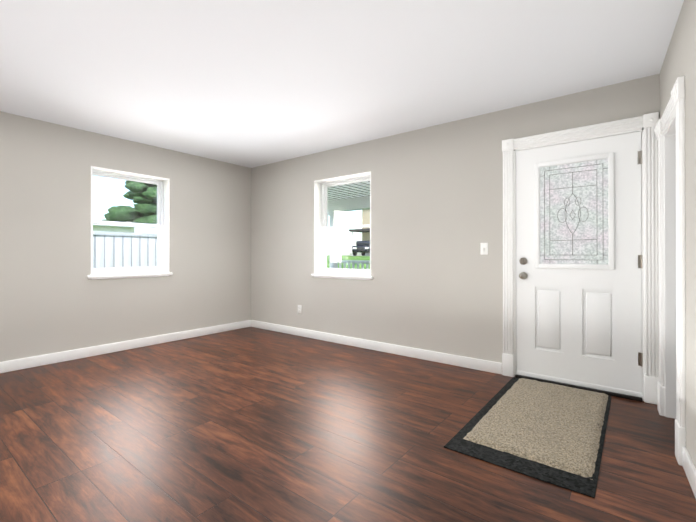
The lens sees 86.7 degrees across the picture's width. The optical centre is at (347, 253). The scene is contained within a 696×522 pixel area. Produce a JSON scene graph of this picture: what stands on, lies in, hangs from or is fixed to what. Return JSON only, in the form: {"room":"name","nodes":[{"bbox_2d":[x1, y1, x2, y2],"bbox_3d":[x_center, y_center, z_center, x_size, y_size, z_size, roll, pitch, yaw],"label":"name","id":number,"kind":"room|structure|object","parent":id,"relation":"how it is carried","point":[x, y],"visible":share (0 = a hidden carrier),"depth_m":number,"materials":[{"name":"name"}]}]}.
{"room":"empty living room","nodes":[
{"label":"empty living room","id":0,"kind":"room"},
{"bbox_2d":[0,111,250,361],"bbox_3d":[-3.461,-0.108,3.329,0.220,2.440,6.120,0,0,38],"label":"wall","id":1,"kind":"structure","parent":0,"point":[53,299],"depth_m":4.00,"materials":[{"name":"paint"}]},
{"bbox_2d":[0,320,251,372],"bbox_3d":[-3.299,1.059,3.339,0.019,0.105,5.900,0,0,38],"label":"baseboard","id":2,"kind":"structure","parent":1,"relation":"attached to","point":[29,362],"depth_m":4.14,"materials":[{"name":"white wood"}]},
{"bbox_2d":[87,166,172,279],"bbox_3d":[-2.607,-0.336,4.402,0.250,1.239,0.920,0,0,38],"label":"window","id":3,"kind":"structure","parent":1,"relation":"in","point":[162,269],"depth_m":4.52,"materials":[{"name":"white wood"}]},
{"bbox_2d":[0,0,683,167],"bbox_3d":[-0.790,-1.385,1.392,6.820,0.100,6.340,0,0,38],"label":"ceiling","id":4,"kind":"structure","parent":0,"point":[250,83],"depth_m":2.58,"materials":[{"name":"white paint"}]},
{"bbox_2d":[0,327,695,521],"bbox_3d":[-0.790,1.155,1.384,6.820,0.100,6.340,0,0,38],"label":"floor","id":5,"kind":"structure","parent":0,"point":[250,424],"depth_m":2.14,"materials":[{"name":"brown wood"}]},
{"bbox_2d":[444,377,611,497],"bbox_3d":[1.295,1.095,2.482,0.720,0.028,1.515,0,0,38],"label":"door mat","id":6,"kind":"object","parent":5,"relation":"on","point":[551,433],"visible":1,"depth_m":2.22,"materials":[{"name":"beige carpet fiber"},{"name":"black rubber"}]},
{"bbox_2d":[251,74,659,362],"bbox_3d":[1.091,-0.107,3.802,6.820,2.440,0.220,0,0,38],"label":"wall","id":7,"kind":"structure","parent":0,"point":[435,283],"depth_m":3.92,"materials":[{"name":"paint"}]},
{"bbox_2d":[298,305,301,313],"bbox_3d":[-0.660,0.757,5.018,0.070,0.114,0.010,0,0,38],"label":"electrical outlet plate","id":8,"kind":"object","parent":7,"relation":"attached to","point":[299,309],"visible":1,"depth_m":5.00,"materials":[{"name":"white plastic"}]},
{"bbox_2d":[311,171,372,279],"bbox_3d":[-0.030,-0.327,4.657,0.970,1.274,0.250,0,0,38],"label":"window","id":9,"kind":"structure","parent":7,"relation":"in","point":[321,227],"depth_m":4.85,"materials":[{"name":"white wood"}]},
{"bbox_2d":[252,320,501,373],"bbox_3d":[-0.029,1.063,4.521,3.665,0.105,0.015,0,0,38],"label":"baseboard","id":10,"kind":"structure","parent":7,"relation":"attached to","point":[423,354],"depth_m":4.10,"materials":[{"name":"white wood"}]},
{"bbox_2d":[480,243,487,254],"bbox_3d":[1.289,-0.048,3.494,0.070,0.114,0.024,0,0,38],"label":"switch plate","id":11,"kind":"object","parent":7,"relation":"attached to","point":[483,248],"visible":1,"depth_m":3.50,"materials":[{"name":"white plastic"}]},
{"bbox_2d":[515,131,642,401],"bbox_3d":[1.911,0.091,3.108,0.898,2.039,0.265,0,0,38],"label":"entry door","id":12,"kind":"structure","parent":7,"relation":"in","point":[579,261],"depth_m":3.03,"materials":[{"name":"white paint"}]},
{"bbox_2d":[502,112,658,404],"bbox_3d":[1.912,0.035,3.124,1.101,2.152,0.259,0,0,38],"label":"door frame","id":13,"kind":"structure","parent":7,"relation":"attached to","point":[645,124],"depth_m":2.81,"materials":[{"name":"white wood"}]},
{"bbox_2d":[659,0,695,467],"bbox_3d":[0.503,-0.119,-0.049,0.140,2.440,6.600,0,0,34],"label":"wall","id":14,"kind":"structure","parent":0,"point":[680,59],"depth_m":1.84,"materials":[{"name":"paint"}]},
{"bbox_2d":[654,76,685,465],"bbox_3d":[2.029,0.090,2.238,0.191,2.036,0.842,0,0,34],"label":"trim","id":15,"kind":"structure","parent":14,"relation":"attached to","point":[669,130],"depth_m":2.48,"materials":[{"name":"white wood"}]},
{"bbox_2d":[683,447,695,497],"bbox_3d":[0.518,1.049,0.107,0.015,0.105,6.280,0,0,34],"label":"baseboard","id":16,"kind":"structure","parent":14,"relation":"attached to","point":[689,468],"depth_m":1.77,"materials":[{"name":"white wood"}]},
{"label":"outside","id":17,"kind":"structure","parent":0,"visible":0},
{"bbox_3d":[10.799,1.820,21.446,120.000,0.200,120.000,0,0,38],"label":"ground","id":18,"kind":"structure","parent":17,"visible":0},
{"bbox_2d":[92,220,145,232],"bbox_3d":[-10.527,0.260,10.431,5.500,2.850,11.000,0,0,38],"label":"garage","id":19,"kind":"structure","parent":18,"relation":"on","point":[120,229],"depth_m":11.01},
{"bbox_2d":[93,224,157,267],"bbox_3d":[-7.361,0.504,4.097,1.680,2.320,10.160,0,0,38],"label":"fence","id":20,"kind":"object","parent":18,"relation":"on","point":[147,239],"depth_m":6.93,"materials":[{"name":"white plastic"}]},
{"bbox_2d":[101,180,156,223],"bbox_3d":[-10.184,-3.287,19.002,4.285,9.998,4.515,0,0,38],"label":"conifer tree","id":21,"kind":"object","parent":18,"relation":"on","point":[141,211],"depth_m":17.71,"materials":[{"name":"green plant"}]},
{"bbox_2d":[327,255,369,268],"bbox_3d":[22.600,1.044,36.594,120.000,1.650,41.600,0,0,38],"label":"lawn","id":22,"kind":"structure","parent":18,"relation":"on","point":[343,257],"depth_m":33.28,"materials":[{"name":"green plant"}]},
{"bbox_2d":[348,209,369,255],"bbox_3d":[7.128,-3.931,41.566,9.300,8.320,11.600,0,0,38],"label":"house","id":23,"kind":"structure","parent":22,"relation":"on","point":[366,231],"depth_m":40.71,"materials":[{"name":"beige"}]},
{"bbox_3d":[1.962,0.200,35.816,3.200,0.026,3.400,0,0,38],"label":"driveway","id":24,"kind":"object","parent":22,"relation":"on","visible":0},
{"bbox_2d":[352,240,369,255],"bbox_3d":[1.897,-0.529,35.730,1.940,1.420,4.320,0,0,20],"label":"car","id":25,"kind":"object","parent":24,"relation":"on","point":[364,249],"depth_m":33.96,"materials":[{"name":"grey paint"}]},
{"bbox_2d":[328,181,369,268],"bbox_3d":[1.411,0.193,5.334,6.600,2.950,2.568,0,0,38],"label":"porch","id":26,"kind":"object","parent":18,"relation":"on","point":[350,197],"depth_m":7.49,"materials":[{"name":"grey wood"}]}
]}

